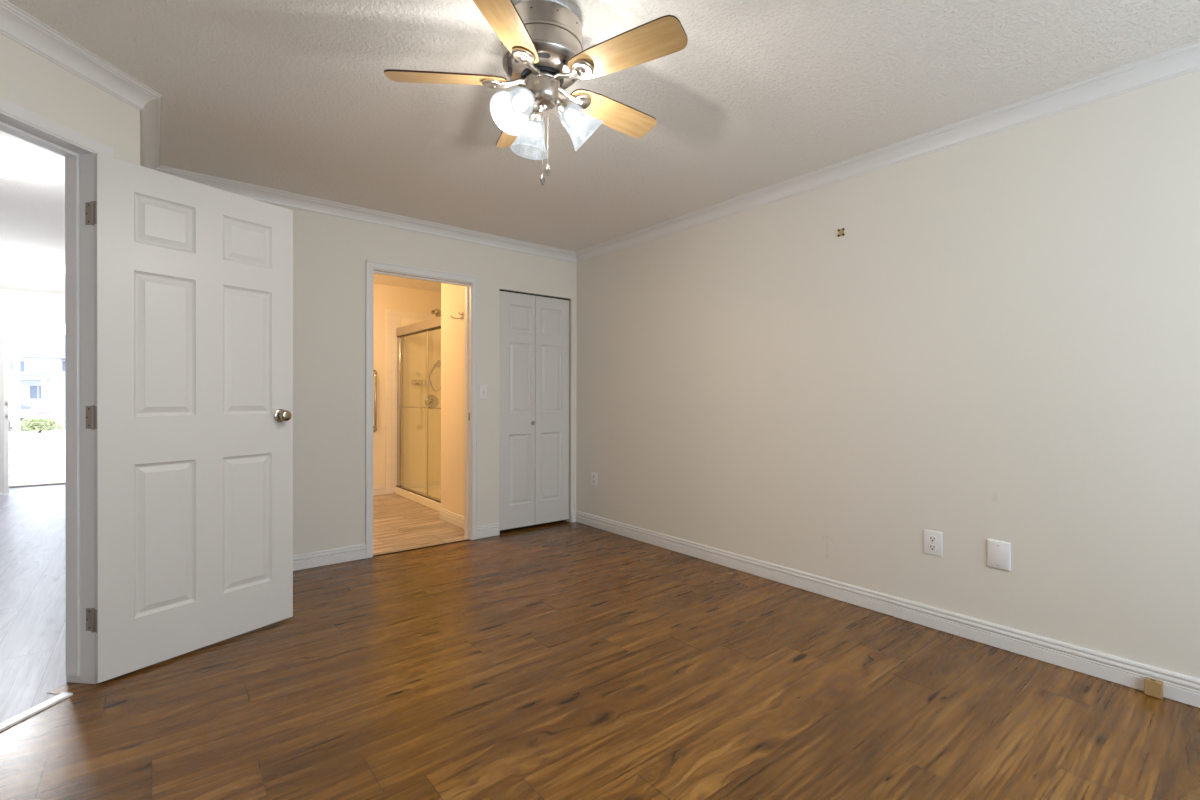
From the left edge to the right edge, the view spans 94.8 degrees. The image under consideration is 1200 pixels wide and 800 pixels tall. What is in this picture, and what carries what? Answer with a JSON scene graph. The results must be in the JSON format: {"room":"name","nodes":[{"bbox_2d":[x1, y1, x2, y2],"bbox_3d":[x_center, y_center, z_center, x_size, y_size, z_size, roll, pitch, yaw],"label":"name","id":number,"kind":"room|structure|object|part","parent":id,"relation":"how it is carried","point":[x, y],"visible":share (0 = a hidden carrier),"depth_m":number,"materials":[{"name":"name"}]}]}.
{"room":"empty bedroom","nodes":[
{"label":"empty bedroom","id":0,"kind":"room"},
{"bbox_2d":[0,289,64,322],"bbox_3d":[-7.067,-0.166,6.719,2.410,2.450,0.120,0,0,-39],"label":"wall","id":1,"kind":"structure","parent":0,"point":[11,301],"depth_m":6.74,"materials":[{"name":"white paint"}]},
{"bbox_2d":[0,314,10,493],"bbox_3d":[-7.064,0.045,6.277,0.864,2.008,0.108,0,0,9],"label":"door","id":2,"kind":"structure","parent":1,"relation":"in","point":[5,425],"depth_m":6.17,"materials":[{"name":"white paint"}]},
{"bbox_2d":[9,326,19,477],"bbox_3d":[-7.651,0.030,6.960,0.030,1.990,0.972,0,0,-20],"label":"door","id":3,"kind":"structure","parent":1,"relation":"in","point":[14,468],"depth_m":7.34,"materials":[{"name":"white paint"}]},
{"bbox_2d":[9,336,15,457],"bbox_3d":[-7.643,-0.004,6.963,0.008,1.684,0.797,0,0,-20],"label":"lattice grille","id":4,"kind":"object","parent":3,"relation":"attached to","point":[11,406],"depth_m":7.33,"materials":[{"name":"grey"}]},
{"bbox_2d":[0,313,64,322],"bbox_3d":[-7.076,0.009,6.627,1.200,2.100,0.012,0,0,-39],"label":"door frame","id":5,"kind":"structure","parent":1,"relation":"attached to","point":[11,315],"depth_m":6.75,"materials":[{"name":"white paint"}]},
{"bbox_2d":[0,484,67,722],"bbox_3d":[-4.607,1.084,3.661,2.370,0.001,7.943,0,0,-39],"label":"floor","id":6,"kind":"structure","parent":0,"point":[32,518],"depth_m":3.06,"materials":[{"name":"grey laminate"}]},
{"bbox_2d":[0,692,72,731],"bbox_3d":[-2.022,1.096,1.714,0.046,0.007,0.689,0,0,6],"label":"threshold","id":7,"kind":"object","parent":6,"relation":"on","point":[22,716],"visible":1,"depth_m":1.94,"materials":[{"name":"silver metal"}]},
{"bbox_2d":[9,482,64,487],"bbox_3d":[-7.140,1.050,6.707,1.080,0.018,0.120,0,0,-39],"label":"threshold","id":8,"kind":"object","parent":6,"relation":"on","point":[50,483],"visible":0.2,"depth_m":6.80,"materials":[{"name":"silver metal"}]},
{"bbox_2d":[0,33,139,164],"bbox_3d":[-2.078,-0.124,1.465,0.120,2.450,1.719,0,0,6],"label":"wall","id":9,"kind":"structure","parent":0,"point":[29,80],"depth_m":2.02,"materials":[{"name":"beige paint"}]},
{"bbox_2d":[0,97,113,683],"bbox_3d":[-2.050,0.045,1.756,0.140,2.110,0.917,0,0,6],"label":"door frame","id":10,"kind":"structure","parent":9,"relation":"attached to","point":[78,150],"depth_m":2.12,"materials":[{"name":"white paint"}]},
{"bbox_3d":[-1.984,0.051,1.754,0.008,2.097,0.907,0,0,6],"label":"casing","id":11,"kind":"part","parent":10,"relation":"part of","materials":[{"name":"white paint"}]},
{"bbox_2d":[0,0,162,110],"bbox_3d":[-1.971,-1.245,1.514,0.074,0.074,1.649,0,0,6],"label":"crown molding","id":12,"kind":"structure","parent":9,"relation":"attached to","point":[16,24],"depth_m":2.00,"materials":[{"name":"white paint"}]},
{"bbox_2d":[85,153,292,682],"bbox_3d":[-1.743,0.071,2.433,0.147,2.029,0.772,0,0,31],"label":"door","id":13,"kind":"structure","parent":9,"relation":"in","point":[190,417],"depth_m":2.36,"materials":[{"name":"white paint"}]},
{"bbox_3d":[-1.538,0.077,2.685,0.051,0.055,0.055,0,0,31],"label":"knob","id":14,"kind":"part","parent":13,"relation":"part of","materials":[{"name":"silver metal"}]},
{"bbox_2d":[140,125,141,165],"bbox_3d":[-2.269,-0.131,2.648,0.105,2.450,0.948,0,0,-39],"label":"wall","id":15,"kind":"structure","parent":0,"point":[140,125],"depth_m":2.43,"materials":[{"name":"beige paint"}]},
{"bbox_2d":[140,97,162,168],"bbox_3d":[-2.186,-1.252,2.687,0.074,0.074,0.979,0,0,-39],"label":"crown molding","id":16,"kind":"structure","parent":15,"relation":"attached to","point":[151,114],"depth_m":2.59,"materials":[{"name":"white paint"}]},
{"bbox_2d":[373,283,440,486],"bbox_3d":[-2.841,-0.149,6.028,2.700,2.450,0.120,0,0,-39],"label":"wall","id":17,"kind":"structure","parent":0,"point":[385,297],"depth_m":6.26,"materials":[{"name":"beige paint"}]},
{"bbox_2d":[373,370,376,431],"bbox_3d":[-2.520,0.011,6.165,0.072,0.702,0.074,0,0,-39],"label":"grab bar","id":18,"kind":"object","parent":17,"relation":"attached to","point":[374,371],"visible":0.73,"depth_m":6.14,"materials":[{"name":"silver metal"}]},
{"bbox_2d":[373,486,385,495],"bbox_3d":[-3.107,1.024,5.735,1.715,0.098,0.014,0,0,-39],"label":"baseboard","id":19,"kind":"structure","parent":17,"relation":"attached to","point":[377,490],"depth_m":6.23,"materials":[{"name":"white paint"}]},
{"bbox_2d":[385,310,440,493],"bbox_3d":[-2.096,0.023,6.551,0.885,2.105,0.010,0,0,-39],"label":"tile","id":20,"kind":"structure","parent":17,"relation":"attached to","point":[393,317],"depth_m":6.32,"materials":[{"name":"beige tile"}]},
{"bbox_2d":[431,309,440,316],"bbox_3d":[-1.928,-1.028,6.513,0.100,0.109,0.241,0,0,-39],"label":"shower","id":21,"kind":"object","parent":17,"relation":"attached to","point":[438,313],"visible":0.8,"depth_m":6.46,"materials":[{"name":"silver metal"}]},
{"bbox_2d":[373,494,467,555],"bbox_3d":[-2.005,1.083,5.080,2.600,0.001,2.422,0,0,-39],"label":"floor","id":22,"kind":"structure","parent":0,"point":[400,523],"depth_m":4.70,"materials":[{"name":"brown wood"}]},
{"bbox_2d":[394,485,440,511],"bbox_3d":[-1.563,1.039,5.963,0.780,0.082,1.574,0,0,-39],"label":"shower pan","id":23,"kind":"object","parent":22,"relation":"on","point":[435,491],"visible":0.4,"depth_m":5.98,"materials":[{"name":"white plastic"}]},
{"bbox_2d":[396,316,440,502],"bbox_3d":[-1.833,0.089,5.737,0.084,1.818,1.570,0,0,-39],"label":"shower enclosure","id":24,"kind":"object","parent":23,"relation":"on","point":[428,325],"visible":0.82,"depth_m":6.27,"materials":[{"name":"silver"}]},
{"bbox_3d":[-2.290,0.131,6.318,0.044,1.698,0.092,0,0,-39],"label":"post","id":25,"kind":"part","parent":24,"relation":"part of","materials":[{"name":"silver metal"}]},
{"bbox_3d":[-1.821,-0.773,5.740,0.060,0.094,1.570,0,0,-39],"label":"header rail","id":26,"kind":"part","parent":24,"relation":"part of","materials":[{"name":"beige"}]},
{"bbox_2d":[411,485,440,498],"bbox_3d":[-1.530,1.058,5.994,0.690,0.045,1.568,0,0,-39],"label":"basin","id":27,"kind":"object","parent":23,"relation":"in","point":[435,491],"depth_m":6.29,"materials":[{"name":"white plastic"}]},
{"bbox_2d":[401,318,440,483],"bbox_3d":[-1.529,0.020,5.987,0.715,1.920,1.580,0,0,-39],"label":"shower door","id":28,"kind":"structure","parent":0,"point":[414,346],"depth_m":6.51,"materials":[{"name":"clear glass"}]},
{"bbox_2d":[412,380,428,385],"bbox_3d":[-2.103,-0.202,6.468,0.178,0.063,0.093,0,0,-39],"label":"soap caddy","id":29,"kind":"object","parent":28,"relation":"attached to","point":[418,383],"visible":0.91,"depth_m":6.44,"materials":[{"name":"silver metal"}]},
{"bbox_2d":[425,395,438,407],"bbox_3d":[-1.993,0.021,6.578,0.170,0.170,0.066,0,0,-39],"label":"shower valve","id":30,"kind":"object","parent":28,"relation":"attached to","point":[433,401],"visible":0.89,"depth_m":6.59,"materials":[{"name":"silver metal"}]},
{"bbox_2d":[428,360,440,391],"bbox_3d":[-1.942,-0.287,6.593,0.243,0.377,0.100,0,0,-39],"label":"shower","id":31,"kind":"object","parent":28,"relation":"attached to","point":[438,363],"visible":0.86,"depth_m":6.55,"materials":[{"name":"silver metal"}]},
{"bbox_3d":[-1.956,-0.373,6.555,0.174,0.205,0.060,0,0,-39],"label":"handle","id":32,"kind":"part","parent":31,"relation":"part of","materials":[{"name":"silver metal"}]},
{"bbox_2d":[275,205,576,554],"bbox_3d":[-1.444,-0.135,4.000,3.090,2.450,0.110,0,0,-39],"label":"wall","id":33,"kind":"structure","parent":0,"point":[331,253],"depth_m":3.73,"materials":[{"name":"beige paint"}]},
{"bbox_2d":[293,544,365,570],"bbox_3d":[-2.070,1.039,3.421,1.178,0.098,0.014,0,0,-39],"label":"baseboard","id":34,"kind":"structure","parent":33,"relation":"attached to","point":[356,552],"depth_m":3.64,"materials":[{"name":"white paint"}]},
{"bbox_2d":[153,165,576,262],"bbox_3d":[-1.342,-1.255,3.956,2.985,0.074,0.074,0,0,-39],"label":"crown molding","id":35,"kind":"structure","parent":33,"relation":"attached to","point":[267,195],"depth_m":3.75,"materials":[{"name":"white paint"}]},
{"bbox_2d":[365,260,477,558],"bbox_3d":[-1.319,0.064,4.095,0.837,2.053,0.127,0,0,-39],"label":"door frame","id":36,"kind":"structure","parent":33,"relation":"attached to","point":[471,289],"depth_m":4.29,"materials":[{"name":"white paint"}]},
{"bbox_2d":[479,385,486,398],"bbox_3d":[-0.916,-0.062,4.346,0.068,0.114,0.019,0,0,-39],"label":"light switch","id":37,"kind":"object","parent":33,"relation":"attached to","point":[482,388],"visible":1,"depth_m":4.34,"materials":[{"name":"white plastic"}]},
{"bbox_2d":[477,523,499,538],"bbox_3d":[-0.888,1.038,4.381,0.193,0.098,0.014,0,0,-39],"label":"baseboard","id":38,"kind":"structure","parent":33,"relation":"attached to","point":[488,530],"depth_m":4.38,"materials":[{"name":"white paint"}]},
{"bbox_2d":[499,289,569,529],"bbox_3d":[-0.547,0.095,4.686,0.714,1.982,0.058,0,0,-39],"label":"door","id":39,"kind":"structure","parent":33,"relation":"in","point":[533,328],"depth_m":4.67,"materials":[{"name":"white paint"}]},
{"bbox_2d":[571,510,575,521],"bbox_3d":[-0.232,1.038,4.913,0.057,0.098,0.014,0,0,-39],"label":"baseboard","id":40,"kind":"structure","parent":33,"relation":"attached to","point":[573,513],"depth_m":4.91,"materials":[{"name":"white paint"}]},
{"bbox_2d":[441,283,464,516],"bbox_3d":[-0.866,-0.138,5.024,0.900,2.450,0.750,0,0,-39],"label":"wall","id":41,"kind":"structure","parent":0,"point":[452,296],"depth_m":4.82,"materials":[{"name":"beige paint"}]},
{"bbox_2d":[439,508,463,528],"bbox_3d":[-1.224,1.035,4.742,0.014,0.098,0.750,0,0,-39],"label":"baseboard","id":42,"kind":"structure","parent":41,"relation":"attached to","point":[455,519],"depth_m":4.82,"materials":[{"name":"white paint"}]},
{"bbox_2d":[451,312,462,318],"bbox_3d":[-1.216,-0.715,4.692,0.125,0.060,0.048,0,0,38],"label":"robe hook","id":43,"kind":"object","parent":41,"relation":"attached to","point":[461,314],"visible":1,"depth_m":4.68,"materials":[{"name":"silver metal"}]},
{"bbox_2d":[0,520,1199,799],"bbox_3d":[-0.399,1.104,1.889,4.130,0.001,6.100,0,0,-39],"label":"floor","id":44,"kind":"structure","parent":0,"point":[555,660],"depth_m":2.00,"materials":[{"name":"brown wood"}]},
{"bbox_2d":[373,539,468,556],"bbox_3d":[-1.300,1.093,4.072,0.737,0.006,0.045,0,0,-39],"label":"threshold","id":45,"kind":"object","parent":44,"relation":"on","point":[468,539],"visible":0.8,"depth_m":4.05,"materials":[{"name":"brown wood"}]},
{"bbox_2d":[0,0,1199,293],"bbox_3d":[-2.405,-1.343,3.365,5.620,0.100,11.190,0,0,-39],"label":"ceiling","id":46,"kind":"structure","parent":0,"point":[292,96],"depth_m":2.29,"materials":[{"name":"white paint"}]},
{"bbox_2d":[384,0,687,184],"bbox_3d":[-0.169,-1.002,1.884,0.953,0.553,0.992,0,0,-39],"label":"ceiling fan","id":47,"kind":"object","parent":46,"relation":"hanging from","point":[543,54],"visible":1,"depth_m":1.77,"materials":[{"name":"brown wood"}]},
{"bbox_3d":[-0.509,-1.072,1.836,0.394,0.006,0.121,0,15,-4],"label":"blade","id":48,"kind":"part","parent":47,"relation":"part of","materials":[{"name":"brown wood"}]},
{"bbox_3d":[-0.270,-1.070,1.553,0.121,0.006,0.394,16,4,13],"label":"blade","id":49,"kind":"part","parent":47,"relation":"part of","materials":[{"name":"brown wood"}]},
{"bbox_3d":[-0.295,-1.063,1.851,0.099,0.035,0.038,0,15,-4],"label":"bracket arm","id":50,"kind":"part","parent":47,"relation":"part of","materials":[{"name":"silver metal"}]},
{"bbox_3d":[-0.314,-1.073,2.151,0.121,0.006,0.395,-16,6,-21],"label":"blade","id":51,"kind":"part","parent":47,"relation":"part of","materials":[{"name":"brown wood"}]},
{"bbox_3d":[-0.254,-0.961,1.779,0.055,0.057,0.051,0,0,-39],"label":"bulb","id":52,"kind":"part","parent":47,"relation":"part of","materials":[{"name":"white glass"}]},
{"bbox_3d":[-0.232,-0.994,1.804,0.077,0.066,0.060,0,0,-39],"label":"lamp arm","id":53,"kind":"part","parent":47,"relation":"part of","materials":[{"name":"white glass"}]},
{"bbox_3d":[-0.217,-1.063,1.761,0.038,0.035,0.099,16,4,13],"label":"bracket arm","id":54,"kind":"part","parent":47,"relation":"part of","materials":[{"name":"silver metal"}]},
{"bbox_3d":[-0.237,-0.963,1.952,0.051,0.057,0.056,0,0,-39],"label":"bulb","id":55,"kind":"part","parent":47,"relation":"part of","materials":[{"name":"white glass"}]},
{"bbox_3d":[-0.221,-0.994,1.922,0.059,0.066,0.077,0,0,-39],"label":"lamp arm","id":56,"kind":"part","parent":47,"relation":"part of","materials":[{"name":"silver metal"}]},
{"bbox_3d":[-0.194,-0.869,1.860,0.002,0.221,0.002,0,0,-39],"label":"pull chain","id":57,"kind":"part","parent":47,"relation":"part of","materials":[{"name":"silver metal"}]},
{"bbox_3d":[-0.194,-1.266,1.859,0.224,0.023,0.224,0,0,-39],"label":"ceiling plate","id":58,"kind":"part","parent":47,"relation":"part of","materials":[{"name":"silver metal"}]},
{"bbox_3d":[-0.127,-0.994,1.865,0.075,0.066,0.062,0,0,-39],"label":"lamp arm","id":59,"kind":"part","parent":47,"relation":"part of","materials":[{"name":"silver metal"}]},
{"bbox_3d":[-0.108,-1.062,1.807,0.099,0.035,0.038,0,-15,32],"label":"bracket arm","id":60,"kind":"part","parent":47,"relation":"part of","materials":[{"name":"silver metal"}]},
{"bbox_3d":[-0.118,-1.063,1.925,0.099,0.035,0.038,0,-15,-40],"label":"bracket arm","id":61,"kind":"part","parent":47,"relation":"part of","materials":[{"name":"silver metal"}]},
{"bbox_3d":[-0.094,-0.966,1.883,0.057,0.055,0.051,0,0,-39],"label":"bulb","id":62,"kind":"part","parent":47,"relation":"part of","materials":[{"name":"white glass"}]},
{"bbox_3d":[0.046,-1.071,2.063,0.394,0.006,0.121,0,-15,-40],"label":"blade","id":63,"kind":"part","parent":47,"relation":"part of","materials":[{"name":"brown wood"}]},
{"bbox_3d":[0.073,-1.069,1.693,0.394,0.006,0.121,0,-15,32],"label":"blade","id":64,"kind":"part","parent":47,"relation":"part of","materials":[{"name":"brown wood"}]},
{"bbox_2d":[576,70,1199,678],"bbox_3d":[0.734,-0.127,3.863,0.120,2.450,7.990,0,0,-39],"label":"wall","id":65,"kind":"structure","parent":0,"point":[999,340],"depth_m":2.61,"materials":[{"name":"paint"}]},
{"bbox_2d":[591,472,596,484],"bbox_3d":[-0.051,0.676,4.729,0.008,0.108,0.082,0,0,-39],"label":"wall outlet","id":66,"kind":"object","parent":65,"relation":"attached to","point":[593,474],"visible":1,"depth_m":4.73,"materials":[{"name":"white plastic"}]},
{"bbox_2d":[837,228,844,236],"bbox_3d":[1.325,-0.921,3.029,0.014,0.041,0.037,0,0,-39],"label":"hanger","id":67,"kind":"object","parent":65,"relation":"attached to","point":[841,231],"visible":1,"depth_m":3.03,"materials":[{"name":"gold metal"}]},
{"bbox_2d":[575,40,1199,262],"bbox_3d":[1.435,-1.241,2.845,0.074,0.074,5.300,0,0,-39],"label":"crown molding","id":68,"kind":"structure","parent":65,"relation":"attached to","point":[1184,59],"depth_m":2.58,"materials":[{"name":"white paint"}]},
{"bbox_2d":[576,510,1199,707],"bbox_3d":[1.449,1.053,2.874,0.018,0.098,5.300,0,0,-39],"label":"baseboard","id":69,"kind":"structure","parent":65,"relation":"attached to","point":[1178,687],"depth_m":2.62,"materials":[{"name":"white paint"}]},
{"bbox_2d":[924,529,942,556],"bbox_3d":[1.616,0.694,2.677,0.008,0.118,0.082,0,0,-39],"label":"wall outlet","id":70,"kind":"object","parent":65,"relation":"attached to","point":[933,540],"visible":1,"depth_m":2.67,"materials":[{"name":"white plastic"}]},
{"bbox_2d":[929,544,936,550],"bbox_3d":[1.614,0.715,2.675,0.003,0.028,0.035,0,0,-39],"label":"receptacle","id":71,"kind":"object","parent":70,"relation":"attached to","point":[932,547],"depth_m":2.67,"materials":[{"name":"grey plastic"}]},
{"bbox_2d":[929,536,936,541],"bbox_3d":[1.614,0.674,2.675,0.003,0.028,0.035,0,0,-39],"label":"receptacle","id":72,"kind":"object","parent":70,"relation":"attached to","point":[931,538],"depth_m":2.67,"materials":[{"name":"grey plastic"}]},
{"bbox_2d":[987,539,1010,570],"bbox_3d":[1.783,0.693,2.467,0.013,0.124,0.088,0,0,-39],"label":"blank wall plate","id":73,"kind":"object","parent":65,"relation":"attached to","point":[998,552],"visible":1,"depth_m":2.46,"materials":[{"name":"white plastic"}]},
{"bbox_2d":[1144,677,1162,698],"bbox_3d":[2.076,1.079,2.067,0.032,0.058,0.048,0,0,-39],"label":"baseboard block","id":74,"kind":"object","parent":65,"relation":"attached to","point":[1152,687],"visible":1,"depth_m":2.06,"materials":[{"name":"brown wood"}]},
{"label":"outside","id":75,"kind":"structure","parent":0,"visible":0},
{"bbox_2d":[9,430,64,484],"bbox_3d":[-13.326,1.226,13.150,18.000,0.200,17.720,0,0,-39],"label":"path","id":76,"kind":"structure","parent":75,"point":[42,454],"depth_m":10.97,"materials":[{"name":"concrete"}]},
{"bbox_2d":[12,418,64,432],"bbox_3d":[-18.563,0.835,18.244,1.275,0.520,0.891,0,0,-39],"label":"shrub","id":77,"kind":"object","parent":76,"relation":"on","point":[38,425],"visible":0.98,"depth_m":18.15,"materials":[{"name":"green plant"}]},
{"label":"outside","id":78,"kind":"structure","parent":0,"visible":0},
{"bbox_2d":[51,420,64,429],"bbox_3d":[-34.300,1.369,31.042,60.000,0.200,36.500,0,0,-39],"label":"street","id":79,"kind":"structure","parent":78,"point":[62,421],"depth_m":30.23,"materials":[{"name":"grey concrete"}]},
{"bbox_2d":[9,399,55,430],"bbox_3d":[-24.244,0.650,21.359,4.398,1.400,1.827,0,0,-39],"label":"parked car","id":80,"kind":"object","parent":79,"relation":"on","point":[28,410],"visible":0.31,"depth_m":21.81,"materials":[{"name":"white paint"}]},
{"bbox_2d":[36,411,50,413],"bbox_3d":[-22.164,0.489,21.945,0.410,0.130,0.115,0,0,-39],"label":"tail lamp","id":81,"kind":"object","parent":80,"relation":"attached to","point":[37,412],"depth_m":21.91,"materials":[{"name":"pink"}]},
{"bbox_2d":[9,333,64,420],"bbox_3d":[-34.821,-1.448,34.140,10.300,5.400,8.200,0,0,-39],"label":"house","id":82,"kind":"structure","parent":79,"relation":"on","point":[42,356],"depth_m":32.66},
{"bbox_3d":[-33.676,-1.933,31.778,0.700,0.600,0.015,0,0,-39],"label":"pane","id":83,"kind":"part","parent":82,"relation":"part of","materials":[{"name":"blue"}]},
{"bbox_3d":[-33.122,-0.458,32.239,0.300,0.750,0.015,0,0,-39],"label":"pane","id":84,"kind":"part","parent":82,"relation":"part of","materials":[{"name":"blue glass"}]},
{"bbox_3d":[-32.866,-0.458,32.447,0.200,0.750,0.015,0,0,-39],"label":"pane","id":85,"kind":"part","parent":82,"relation":"part of","materials":[{"name":"blue"}]},
{"bbox_3d":[-31.824,0.074,31.562,0.180,2.400,0.200,0,0,-39],"label":"porch post","id":86,"kind":"part","parent":82,"relation":"part of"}
]}

